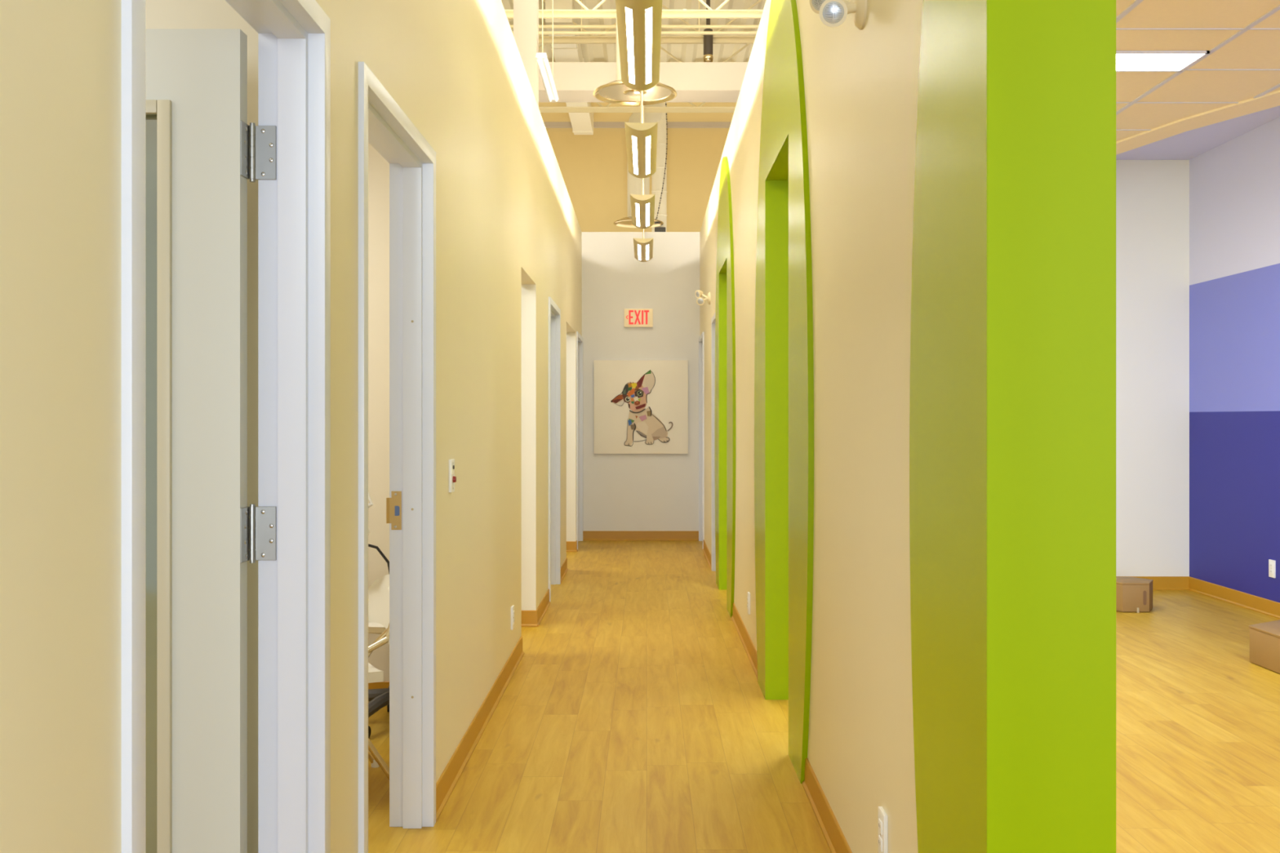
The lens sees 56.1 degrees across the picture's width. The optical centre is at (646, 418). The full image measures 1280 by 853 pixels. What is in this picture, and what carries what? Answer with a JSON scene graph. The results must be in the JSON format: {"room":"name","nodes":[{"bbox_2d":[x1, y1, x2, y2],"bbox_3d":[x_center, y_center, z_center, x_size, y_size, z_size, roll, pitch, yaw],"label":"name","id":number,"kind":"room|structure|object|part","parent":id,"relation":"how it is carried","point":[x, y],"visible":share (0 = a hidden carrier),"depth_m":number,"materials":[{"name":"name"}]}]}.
{"room":"clinic corridor","nodes":[
{"label":"clinic corridor","id":0,"kind":"room"},
{"bbox_2d":[145,0,257,852],"bbox_3d":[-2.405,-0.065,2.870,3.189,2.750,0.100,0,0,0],"label":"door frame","id":1,"kind":"structure","parent":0,"point":[159,14],"depth_m":2.82,"materials":[{"name":"beige paint"}]},
{"bbox_2d":[0,0,582,852],"bbox_3d":[-0.754,-0.347,6.718,0.114,3.314,12.335,0,0,0],"label":"wall","id":2,"kind":"structure","parent":0,"point":[506,219],"depth_m":2.65,"materials":[{"name":"beige paint"}]},
{"bbox_2d":[121,0,330,852],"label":"door","id":3,"kind":"structure","parent":2,"relation":"in","point":[192,82],"depth_m":2.50,"materials":[{"name":"white paint"}]},
{"bbox_3d":[-0.845,0.244,2.521,0.004,0.114,0.044,0,0,0],"label":"plate","id":4,"kind":"part","parent":3,"relation":"part of","materials":[{"name":"metal"}]},
{"bbox_3d":[-0.845,-0.564,2.521,0.004,0.114,0.044,0,0,0],"label":"plate","id":5,"kind":"part","parent":3,"relation":"part of","materials":[{"name":"metal"}]},
{"bbox_2d":[358,61,435,852],"bbox_3d":[-1.214,0.224,3.397,1.063,2.173,0.993,0,0,0],"label":"door","id":6,"kind":"structure","parent":2,"relation":"in","point":[411,505],"depth_m":3.83,"materials":[{"name":"white paint"}]},
{"bbox_3d":[-0.810,0.295,3.846,0.048,0.124,0.008,0,0,-7],"label":"strike plate","id":7,"kind":"part","parent":6,"relation":"part of","materials":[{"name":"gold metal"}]},
{"bbox_2d":[448,458,456,492],"bbox_3d":[-0.687,0.203,4.260,0.020,0.116,0.072,0,0,0],"label":"switch","id":8,"kind":"object","parent":2,"relation":"attached to","point":[452,479],"visible":1,"depth_m":4.23,"materials":[{"name":"white plastic"}]},
{"bbox_2d":[435,540,577,822],"bbox_3d":[-0.746,1.259,6.225,0.130,0.102,11.350,0,0,0],"label":"baseboard","id":9,"kind":"structure","parent":2,"relation":"attached to","point":[453,771],"depth_m":5.08,"materials":[{"name":"wood"}]},
{"bbox_2d":[511,605,514,630],"bbox_3d":[-0.690,1.027,6.190,0.013,0.116,0.072,0,0,0],"label":"wall outlet","id":10,"kind":"object","parent":2,"relation":"attached to","point":[512,606],"visible":1,"depth_m":6.17,"materials":[{"name":"white plastic"}]},
{"bbox_2d":[521,284,575,610],"bbox_3d":[-0.754,0.183,9.678,0.114,2.056,4.244,0,0,0],"label":"door frame","id":11,"kind":"structure","parent":2,"relation":"attached to","point":[528,291],"depth_m":7.56,"materials":[{"name":"white paint"}]},
{"bbox_2d":[548,297,560,602],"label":"door","id":12,"kind":"structure","parent":2,"relation":"in","point":[554,312],"depth_m":9.46,"materials":[{"name":"white paint"}]},
{"bbox_2d":[576,331,582,549],"bbox_3d":[-0.754,0.224,12.387,0.142,2.173,0.975,0,0,0],"label":"door","id":13,"kind":"structure","parent":2,"relation":"in","point":[579,338],"depth_m":12.81,"materials":[{"name":"white paint"}]},
{"bbox_2d":[368,142,389,680],"bbox_3d":[-2.405,-0.065,5.570,3.189,2.750,0.100,0,0,0],"label":"wall partition","id":14,"kind":"structure","parent":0,"point":[378,166],"depth_m":5.52,"materials":[{"name":"beige paint"}]},
{"bbox_2d":[368,492,373,507],"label":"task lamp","id":15,"kind":"object","parent":14,"relation":"on","point":[370,504],"depth_m":5.15,"materials":[{"name":"white plastic"}]},
{"bbox_3d":[-1.399,0.391,5.203,0.462,0.214,0.027,0,0,13],"label":"arm","id":16,"kind":"part","parent":15,"relation":"part of","materials":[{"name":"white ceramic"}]},
{"bbox_2d":[368,680,389,702],"bbox_3d":[-2.405,1.259,5.512,3.189,0.102,0.016,0,0,0],"label":"baseboard","id":17,"kind":"structure","parent":14,"relation":"attached to","point":[385,684],"depth_m":5.51,"materials":[{"name":"wood"}]},
{"bbox_2d":[368,543,389,573],"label":"chair","id":18,"kind":"object","parent":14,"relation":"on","point":[379,550],"depth_m":5.16,"materials":[{"name":"black metal"}]},
{"bbox_2d":[501,0,765,62],"bbox_3d":[0.040,-4.290,6.600,10.080,0.200,21.200,0,0,0],"label":"ceiling","id":19,"kind":"structure","parent":0,"point":[590,52],"depth_m":13.09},
{"bbox_2d":[535,0,559,101],"bbox_3d":[-0.790,-3.448,9.600,0.090,1.524,1.200,0,0,0],"label":"strip light","id":20,"kind":"object","parent":19,"relation":"hanging from","point":[545,72],"visible":1,"depth_m":9.49,"materials":[{"name":"white"}]},
{"bbox_2d":[504,0,763,17],"bbox_3d":[0.004,-3.865,10.700,10.007,0.581,0.120,0,0,0],"label":"joist","id":21,"kind":"object","parent":19,"relation":"attached to","point":[587,13],"visible":0.16,"depth_m":10.68,"materials":[{"name":"beige paint"}]},
{"bbox_2d":[509,0,759,34],"bbox_3d":[0.000,-3.937,11.420,6.000,0.566,0.031,0,0,0],"label":"conduit","id":22,"kind":"object","parent":19,"relation":"hanging from","point":[581,26],"visible":0.17,"depth_m":11.41,"materials":[{"name":"beige metal"}]},
{"bbox_2d":[592,17,676,105],"bbox_3d":[-0.085,-3.278,8.700,0.610,1.864,0.610,0,0,0],"label":"air diffuser","id":23,"kind":"object","parent":19,"relation":"hanging from","point":[616,92],"visible":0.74,"depth_m":8.70,"materials":[{"name":"beige"}]},
{"bbox_2d":[507,0,762,44],"bbox_3d":[0.003,-3.916,11.750,10.006,0.481,0.120,0,0,0],"label":"joist","id":24,"kind":"object","parent":19,"relation":"attached to","point":[591,39],"visible":0.13,"depth_m":11.73,"materials":[{"name":"beige paint"}]},
{"bbox_2d":[615,0,662,90],"bbox_3d":[-0.028,-2.835,4.735,0.168,2.750,1.216,0,0,0],"label":"pendant light","id":25,"kind":"object","parent":19,"relation":"hanging from","point":[638,21],"visible":1,"depth_m":4.68,"materials":[{"name":"metal"}]},
{"bbox_2d":[624,90,657,177],"bbox_3d":[-0.028,-2.835,6.685,0.168,2.750,1.216,0,0,0],"label":"pendant light","id":26,"kind":"object","parent":19,"relation":"hanging from","point":[641,138],"visible":1,"depth_m":6.54,"materials":[{"name":"metal"}]},
{"bbox_3d":[-0.028,-2.837,6.110,0.006,2.747,0.006,0,0,22],"label":"suspension rod","id":27,"kind":"part","parent":26,"relation":"part of","materials":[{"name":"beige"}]},
{"bbox_3d":[-0.028,-2.837,7.260,0.006,2.747,0.006,0,0,-22],"label":"suspension rod","id":28,"kind":"part","parent":26,"relation":"part of","materials":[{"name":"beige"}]},
{"bbox_2d":[630,90,654,228],"bbox_3d":[-0.028,-2.835,8.635,0.168,2.750,1.216,0,0,0],"label":"pendant light","id":29,"kind":"object","parent":19,"relation":"hanging from","point":[642,206],"visible":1,"depth_m":8.44,"materials":[{"name":"metal"}]},
{"bbox_3d":[-0.028,-2.837,8.060,0.006,2.747,0.006,0,0,22],"label":"suspension rod","id":30,"kind":"part","parent":29,"relation":"part of","materials":[{"name":"beige metal"}]},
{"bbox_2d":[633,105,653,262],"bbox_3d":[-0.028,-2.835,10.585,0.168,2.750,1.216,0,0,0],"label":"pendant light","id":31,"kind":"object","parent":19,"relation":"hanging from","point":[643,247],"visible":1,"depth_m":10.38,"materials":[{"name":"metal"}]},
{"bbox_3d":[-0.028,-2.837,10.010,0.006,2.747,0.006,0,0,22],"label":"suspension rod","id":32,"kind":"part","parent":31,"relation":"part of","materials":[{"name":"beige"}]},
{"bbox_2d":[628,102,666,231],"bbox_3d":[0.060,-3.250,14.917,0.322,1.920,0.981,0,0,23],"label":"duct","id":33,"kind":"object","parent":19,"relation":"hanging from","point":[657,178],"visible":0.56,"depth_m":15.21,"materials":[{"name":"beige metal"}]},
{"bbox_2d":[613,170,663,227],"bbox_3d":[-0.100,-2.876,14.600,0.610,1.019,0.610,0,0,0],"label":"air diffuser","id":34,"kind":"object","parent":33,"relation":"attached to","point":[634,184],"visible":0.4,"depth_m":14.50,"materials":[{"name":"beige metal"}]},
{"bbox_2d":[654,226,666,231],"bbox_3d":[0.210,-2.200,15.130,0.220,0.420,0.140,0,0,0],"label":"bracket","id":35,"kind":"object","parent":33,"relation":"attached to","point":[656,228],"visible":0.23,"depth_m":15.10,"materials":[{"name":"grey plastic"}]},
{"bbox_2d":[656,102,667,218],"bbox_3d":[0.185,-3.168,14.700,0.142,1.444,0.014,0,0,0],"label":"hanging chain","id":36,"kind":"object","parent":33,"relation":"hanging from","point":[665,102],"visible":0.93,"depth_m":14.69,"materials":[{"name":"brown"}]},
{"bbox_2d":[702,0,713,62],"bbox_3d":[0.600,-3.700,11.700,0.100,1.020,0.100,0,0,0],"label":"spotlight","id":37,"kind":"object","parent":19,"relation":"hanging from","point":[708,38],"visible":0.65,"depth_m":11.66,"materials":[{"name":"brown metal"}]},
{"bbox_2d":[546,128,729,231],"bbox_3d":[0.000,-1.465,16.700,10.000,5.550,0.200,0,0,0],"label":"wall","id":38,"kind":"structure","parent":0,"point":[593,168],"depth_m":16.60,"materials":[{"name":"beige paint"}]},
{"bbox_2d":[543,121,731,128],"bbox_3d":[0.000,-4.055,16.570,10.000,0.070,0.060,0,0,0],"label":"trim ledge","id":39,"kind":"object","parent":38,"relation":"attached to","point":[548,124],"depth_m":16.54,"materials":[{"name":"beige paint"}]},
{"bbox_2d":[538,102,737,121],"bbox_3d":[0.000,-4.140,16.025,10.000,0.100,1.150,0,0,0],"label":"beam","id":40,"kind":"structure","parent":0,"point":[546,117],"depth_m":16.15,"materials":[{"name":"beige paint"}]},
{"bbox_2d":[582,231,699,531],"bbox_3d":[-0.026,-0.347,12.945,3.969,3.314,0.120,0,0,0],"label":"wall","id":41,"kind":"structure","parent":0,"point":[622,492],"depth_m":12.89,"materials":[{"name":"beige paint"}]},
{"bbox_2d":[624,308,653,327],"bbox_3d":[-0.087,-1.078,12.861,0.307,0.194,0.048,0,0,0],"label":"exit sign","id":42,"kind":"object","parent":41,"relation":"attached to","point":[633,317],"visible":1,"depth_m":12.84,"materials":[{"name":"beige plastic"}]},
{"bbox_2d":[593,360,688,453],"bbox_3d":[-0.061,-0.124,12.861,1.010,1.001,0.047,0,0,0],"label":"canvas","id":43,"kind":"object","parent":41,"relation":"attached to","point":[641,406],"visible":1,"depth_m":12.85,"materials":[{"name":"beige fabric"}]},
{"bbox_2d":[582,531,698,540],"bbox_3d":[-0.062,1.259,12.877,1.269,0.102,0.016,0,0,0],"label":"baseboard","id":44,"kind":"structure","parent":41,"relation":"attached to","point":[587,535],"depth_m":12.88,"materials":[{"name":"wood"}]},
{"bbox_2d":[699,0,923,852],"bbox_3d":[0.665,-0.347,6.643,0.186,3.314,12.485,0,0,0],"label":"wall","id":45,"kind":"structure","parent":0,"point":[861,86],"depth_m":3.31,"materials":[{"name":"beige paint"}]},
{"bbox_2d":[698,331,704,548],"bbox_3d":[0.629,0.224,12.414,0.142,2.173,0.938,0,0,0],"label":"door","id":46,"kind":"structure","parent":45,"relation":"in","point":[701,339],"depth_m":12.84,"materials":[{"name":"white paint"}]},
{"bbox_2d":[695,289,710,305],"bbox_3d":[0.507,-1.093,10.863,0.130,0.149,0.178,0,0,0],"label":"lamp","id":47,"kind":"object","parent":45,"relation":"attached to","point":[699,294],"visible":1,"depth_m":10.81,"materials":[{"name":"beige plastic"}]},
{"bbox_3d":[0.560,-1.085,10.840,0.024,0.112,0.112,0,0,0],"label":"wall plate","id":48,"kind":"part","parent":47,"relation":"part of","materials":[{"name":"beige"}]},
{"bbox_2d":[711,313,715,571],"bbox_3d":[0.629,0.224,9.850,0.142,2.173,0.990,0,0,0],"label":"door","id":49,"kind":"structure","parent":45,"relation":"in","point":[713,319],"depth_m":10.30,"materials":[{"name":"white paint"}]},
{"bbox_2d":[714,156,735,617],"bbox_3d":[0.657,-0.290,8.722,0.210,3.200,2.059,0,0,0],"label":"arch","id":50,"kind":"object","parent":45,"relation":"attached to","point":[725,326],"visible":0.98,"depth_m":8.95,"materials":[{"name":"paint"}]},
{"bbox_2d":[746,591,750,614],"bbox_3d":[0.565,1.025,6.660,0.013,0.116,0.072,0,0,0],"label":"wall outlet","id":51,"kind":"object","parent":45,"relation":"attached to","point":[748,593],"visible":1,"depth_m":6.62,"materials":[{"name":"white plastic"}]},
{"bbox_2d":[702,539,852,852],"bbox_3d":[0.564,1.259,7.138,0.016,0.102,9.614,0,0,0],"label":"baseboard","id":52,"kind":"structure","parent":45,"relation":"attached to","point":[836,841],"depth_m":4.00,"materials":[{"name":"wood"}]},
{"bbox_2d":[754,0,813,783],"bbox_3d":[0.657,-0.290,5.131,0.210,3.200,2.059,0,0,0],"label":"arch","id":53,"kind":"object","parent":45,"relation":"attached to","point":[784,357],"visible":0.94,"depth_m":5.33,"materials":[{"name":"paint"}]},
{"bbox_2d":[808,0,866,29],"bbox_3d":[0.507,-1.093,3.191,0.130,0.149,0.178,0,0,0],"label":"lamp","id":54,"kind":"object","parent":45,"relation":"attached to","point":[833,13],"visible":1,"depth_m":3.12,"materials":[{"name":"beige"}]},
{"bbox_3d":[0.520,-1.116,3.220,0.029,0.064,0.096,0,0,-44],"label":"swivel arm","id":55,"kind":"part","parent":54,"relation":"part of","materials":[{"name":"beige metal"}]},
{"bbox_3d":[0.522,-1.071,3.146,0.070,0.038,0.028,0,0,0],"label":"swivel arm","id":56,"kind":"part","parent":54,"relation":"part of","materials":[{"name":"beige metal"}]},
{"bbox_3d":[0.560,-1.085,3.168,0.024,0.112,0.112,0,0,0],"label":"wall plate","id":57,"kind":"part","parent":54,"relation":"part of","materials":[{"name":"beige metal"}]},
{"bbox_2d":[878,806,888,852],"bbox_3d":[0.565,1.000,2.880,0.013,0.116,0.072,0,0,0],"label":"wall outlet","id":58,"kind":"object","parent":45,"relation":"attached to","point":[882,816],"visible":1,"depth_m":2.86,"materials":[{"name":"white plastic"}]},
{"bbox_2d":[878,818,882,835],"bbox_3d":[0.561,0.980,2.880,0.004,0.029,0.034,0,0,0],"label":"socket","id":59,"kind":"object","parent":58,"relation":"attached to","point":[880,820],"depth_m":2.87,"materials":[{"name":"white plastic"}]},
{"bbox_2d":[878,835,882,851],"bbox_3d":[0.561,1.020,2.880,0.004,0.029,0.034,0,0,0],"label":"socket","id":60,"kind":"object","parent":58,"relation":"attached to","point":[880,837],"depth_m":2.87,"materials":[{"name":"white plastic"}]},
{"bbox_2d":[909,0,1115,852],"bbox_3d":[0.657,-0.290,1.491,0.210,3.200,2.059,0,0,0],"label":"column","id":61,"kind":"structure","parent":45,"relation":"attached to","point":[1012,397],"depth_m":1.95,"materials":[{"name":"paint"}]},
{"bbox_3d":[0.562,-0.290,1.491,0.020,3.200,2.059,0,0,0],"label":"panel","id":62,"kind":"part","parent":61,"relation":"part of","materials":[{"name":"paint"}]},
{"bbox_2d":[368,540,1279,852],"bbox_3d":[0.100,1.370,6.650,8.600,0.120,21.300,0,0,0],"label":"floor","id":63,"kind":"structure","parent":0,"point":[636,717],"depth_m":4.96,"materials":[{"name":"brown wood"}]},
{"bbox_2d":[368,574,389,780],"bbox_3d":[-1.179,0.938,4.219,0.587,0.745,0.473,0,0,-26],"label":"folding chair","id":64,"kind":"object","parent":63,"relation":"on","point":[379,591],"visible":0.23,"depth_m":4.33,"materials":[{"name":"white plastic"}]},
{"bbox_3d":[-1.185,1.089,4.434,0.384,0.429,0.023,0,0,-26],"label":"leg","id":65,"kind":"part","parent":64,"relation":"part of","materials":[{"name":"beige"}]},
{"bbox_3d":[-1.187,0.904,4.216,0.420,0.078,0.444,0,0,-26],"label":"seat","id":66,"kind":"part","parent":64,"relation":"part of","materials":[{"name":"white plastic"}]},
{"bbox_3d":[-1.014,1.089,4.082,0.349,0.429,0.184,0,0,0],"label":"leg","id":67,"kind":"part","parent":64,"relation":"part of","materials":[{"name":"beige"}]},
{"bbox_3d":[-1.093,0.965,4.027,0.563,0.678,0.033,0,0,-29],"label":"leg","id":68,"kind":"part","parent":64,"relation":"part of","materials":[{"name":"beige"}]},
{"bbox_3d":[-0.950,0.670,4.331,0.077,0.210,0.450,0,0,-26],"label":"backrest","id":69,"kind":"part","parent":64,"relation":"part of","materials":[{"name":"white plastic"}]},
{"bbox_2d":[368,622,389,737],"bbox_3d":[-1.084,0.982,5.124,0.533,0.654,0.548,0,0,0],"label":"swivel chair","id":70,"kind":"object","parent":63,"relation":"on","point":[378,699],"visible":0.06,"depth_m":4.97,"materials":[{"name":"grey plastic"}]},
{"bbox_3d":[-1.070,0.853,5.120,0.470,0.075,0.470,0,0,0],"label":"seat","id":71,"kind":"part","parent":70,"relation":"part of","materials":[{"name":"white plastic"}]},
{"bbox_3d":[-1.117,1.192,5.003,0.052,0.085,0.257,0,0,22],"label":"arm","id":72,"kind":"part","parent":70,"relation":"part of","materials":[{"name":"grey plastic"}]},
{"bbox_3d":[-1.196,1.192,5.129,0.257,0.086,0.051,0,0,4],"label":"arm","id":73,"kind":"part","parent":70,"relation":"part of","materials":[{"name":"grey plastic"}]},
{"bbox_2d":[1115,577,1153,613],"bbox_3d":[3.303,1.210,8.251,0.363,0.200,0.322,0,0,0],"label":"box","id":74,"kind":"object","parent":63,"relation":"on","point":[1133,594],"visible":0.68,"depth_m":8.10,"materials":[{"name":"brown cardboard"}]},
{"bbox_3d":[3.303,1.116,8.255,0.363,0.012,0.314,0,0,0],"label":"lid","id":75,"kind":"part","parent":74,"relation":"part of","materials":[{"name":"brown cardboard"}]},
{"bbox_2d":[1248,619,1279,673],"bbox_3d":[3.498,1.208,6.250,0.531,0.196,0.748,0,0,0],"label":"box","id":76,"kind":"object","parent":63,"relation":"on","point":[1264,637],"visible":1,"depth_m":6.30,"materials":[{"name":"brown cardboard"}]},
{"bbox_3d":[3.498,1.116,6.250,0.531,0.012,0.748,0,0,0],"label":"lid","id":77,"kind":"part","parent":76,"relation":"part of","materials":[{"name":"brown cardboard"}]},
{"bbox_2d":[1115,160,1189,576],"bbox_3d":[2.503,-0.490,9.225,3.491,3.600,0.100,0,0,0],"label":"wall","id":78,"kind":"structure","parent":0,"point":[1153,196],"depth_m":9.18,"materials":[{"name":"white paint"}]},
{"bbox_2d":[1115,576,1188,590],"bbox_3d":[2.454,1.259,9.167,3.391,0.102,0.016,0,0,0],"label":"baseboard","id":79,"kind":"structure","parent":78,"relation":"attached to","point":[1159,583],"depth_m":9.17,"materials":[{"name":"wood"}]},
{"bbox_2d":[1115,0,1279,141],"bbox_3d":[2.454,-1.715,2.587,3.391,0.030,13.175,0,0,0],"label":"ceiling tiles","id":80,"kind":"structure","parent":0,"point":[1254,48],"depth_m":5.56,"materials":[{"name":"beige tile"}]},
{"bbox_2d":[1115,50,1209,71],"bbox_3d":[1.995,-1.694,5.690,1.210,0.011,0.300,0,0,0],"label":"ceiling light","id":81,"kind":"object","parent":80,"relation":"attached to","point":[1126,60],"visible":0.41,"depth_m":5.66,"materials":[{"name":"white plastic"}]},
{"bbox_2d":[1115,0,1279,130],"bbox_3d":[2.454,-1.697,2.587,3.391,0.006,13.175,0,0,0],"label":"grid","id":82,"kind":"object","parent":80,"relation":"attached to","point":[1132,6],"visible":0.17,"depth_m":5.51,"materials":[{"name":"silver metal"}]},
{"bbox_2d":[1115,105,1279,159],"bbox_3d":[2.454,-1.994,2.587,3.391,0.032,13.175,0,0,0],"label":"ceiling","id":83,"kind":"structure","parent":0,"point":[1186,145],"depth_m":8.52,"materials":[{"name":"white paint"}]},
{"bbox_2d":[1189,116,1279,602],"bbox_3d":[4.199,-0.490,2.587,0.100,3.600,13.175,0,0,0],"label":"wall","id":84,"kind":"structure","parent":0,"point":[1234,185],"depth_m":8.46,"materials":[{"name":"purple paint"}]},
{"bbox_2d":[1115,89,1279,155],"bbox_3d":[3.244,-1.834,7.069,0.572,0.292,4.357,0,0,-20],"label":"trim","id":85,"kind":"structure","parent":84,"relation":"attached to","point":[1271,100],"depth_m":6.79,"materials":[{"name":"yellow paint"}]},
{"bbox_2d":[1188,576,1279,618],"bbox_3d":[4.141,1.259,4.588,0.016,0.102,9.175,0,0,0],"label":"baseboard","id":86,"kind":"structure","parent":84,"relation":"attached to","point":[1258,604],"depth_m":8.43,"materials":[{"name":"wood"}]},
{"bbox_2d":[1268,559,1275,577],"bbox_3d":[4.142,0.995,7.950,0.013,0.116,0.072,0,0,0],"label":"wall outlet","id":87,"kind":"object","parent":84,"relation":"attached to","point":[1272,563],"visible":1,"depth_m":7.94,"materials":[{"name":"white plastic"}]},
{"bbox_3d":[-2.455,-1.490,6.775,3.289,0.100,12.450,0,0,0],"label":"ceiling","id":88,"kind":"structure","parent":0,"visible":0},
{"bbox_2d":[513,0,538,106],"bbox_3d":[-0.912,-2.866,9.085,0.175,2.648,0.170,0,0,0],"label":"column","id":89,"kind":"structure","parent":88,"relation":"on","point":[526,12],"depth_m":9.00,"materials":[{"name":"beige paint"}]},
{"bbox_3d":[-5.050,-2.865,6.600,0.100,2.850,21.200,0,0,0],"label":"wall","id":90,"kind":"structure","parent":0,"visible":0},
{"bbox_2d":[538,102,735,112],"bbox_3d":[0.004,-3.890,14.200,10.007,0.531,0.120,0,0,0],"label":"joist","id":91,"kind":"object","parent":90,"relation":"attached to","point":[542,109],"visible":0.09,"depth_m":14.18,"materials":[{"name":"beige paint"}]},
{"bbox_2d":[538,62,748,102],"bbox_3d":[0.000,-3.150,11.210,10.000,0.280,0.420,0,0,0],"label":"beam","id":92,"kind":"structure","parent":90,"relation":"attached to","point":[574,82],"depth_m":11.00,"materials":[{"name":"beige paint"}]},
{"bbox_2d":[538,35,755,62],"bbox_3d":[0.003,-3.870,12.950,10.006,0.491,0.120,0,0,0],"label":"joist","id":93,"kind":"object","parent":90,"relation":"attached to","point":[746,45],"visible":0.03,"depth_m":12.94,"materials":[{"name":"beige paint"}]},
{"bbox_2d":[545,0,593,134],"bbox_3d":[-0.850,-3.954,13.900,0.280,0.269,4.600,0,0,0],"label":"duct","id":94,"kind":"object","parent":93,"relation":"hanging from","point":[582,123],"visible":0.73,"depth_m":12.65,"materials":[{"name":"beige metal"}]}
]}

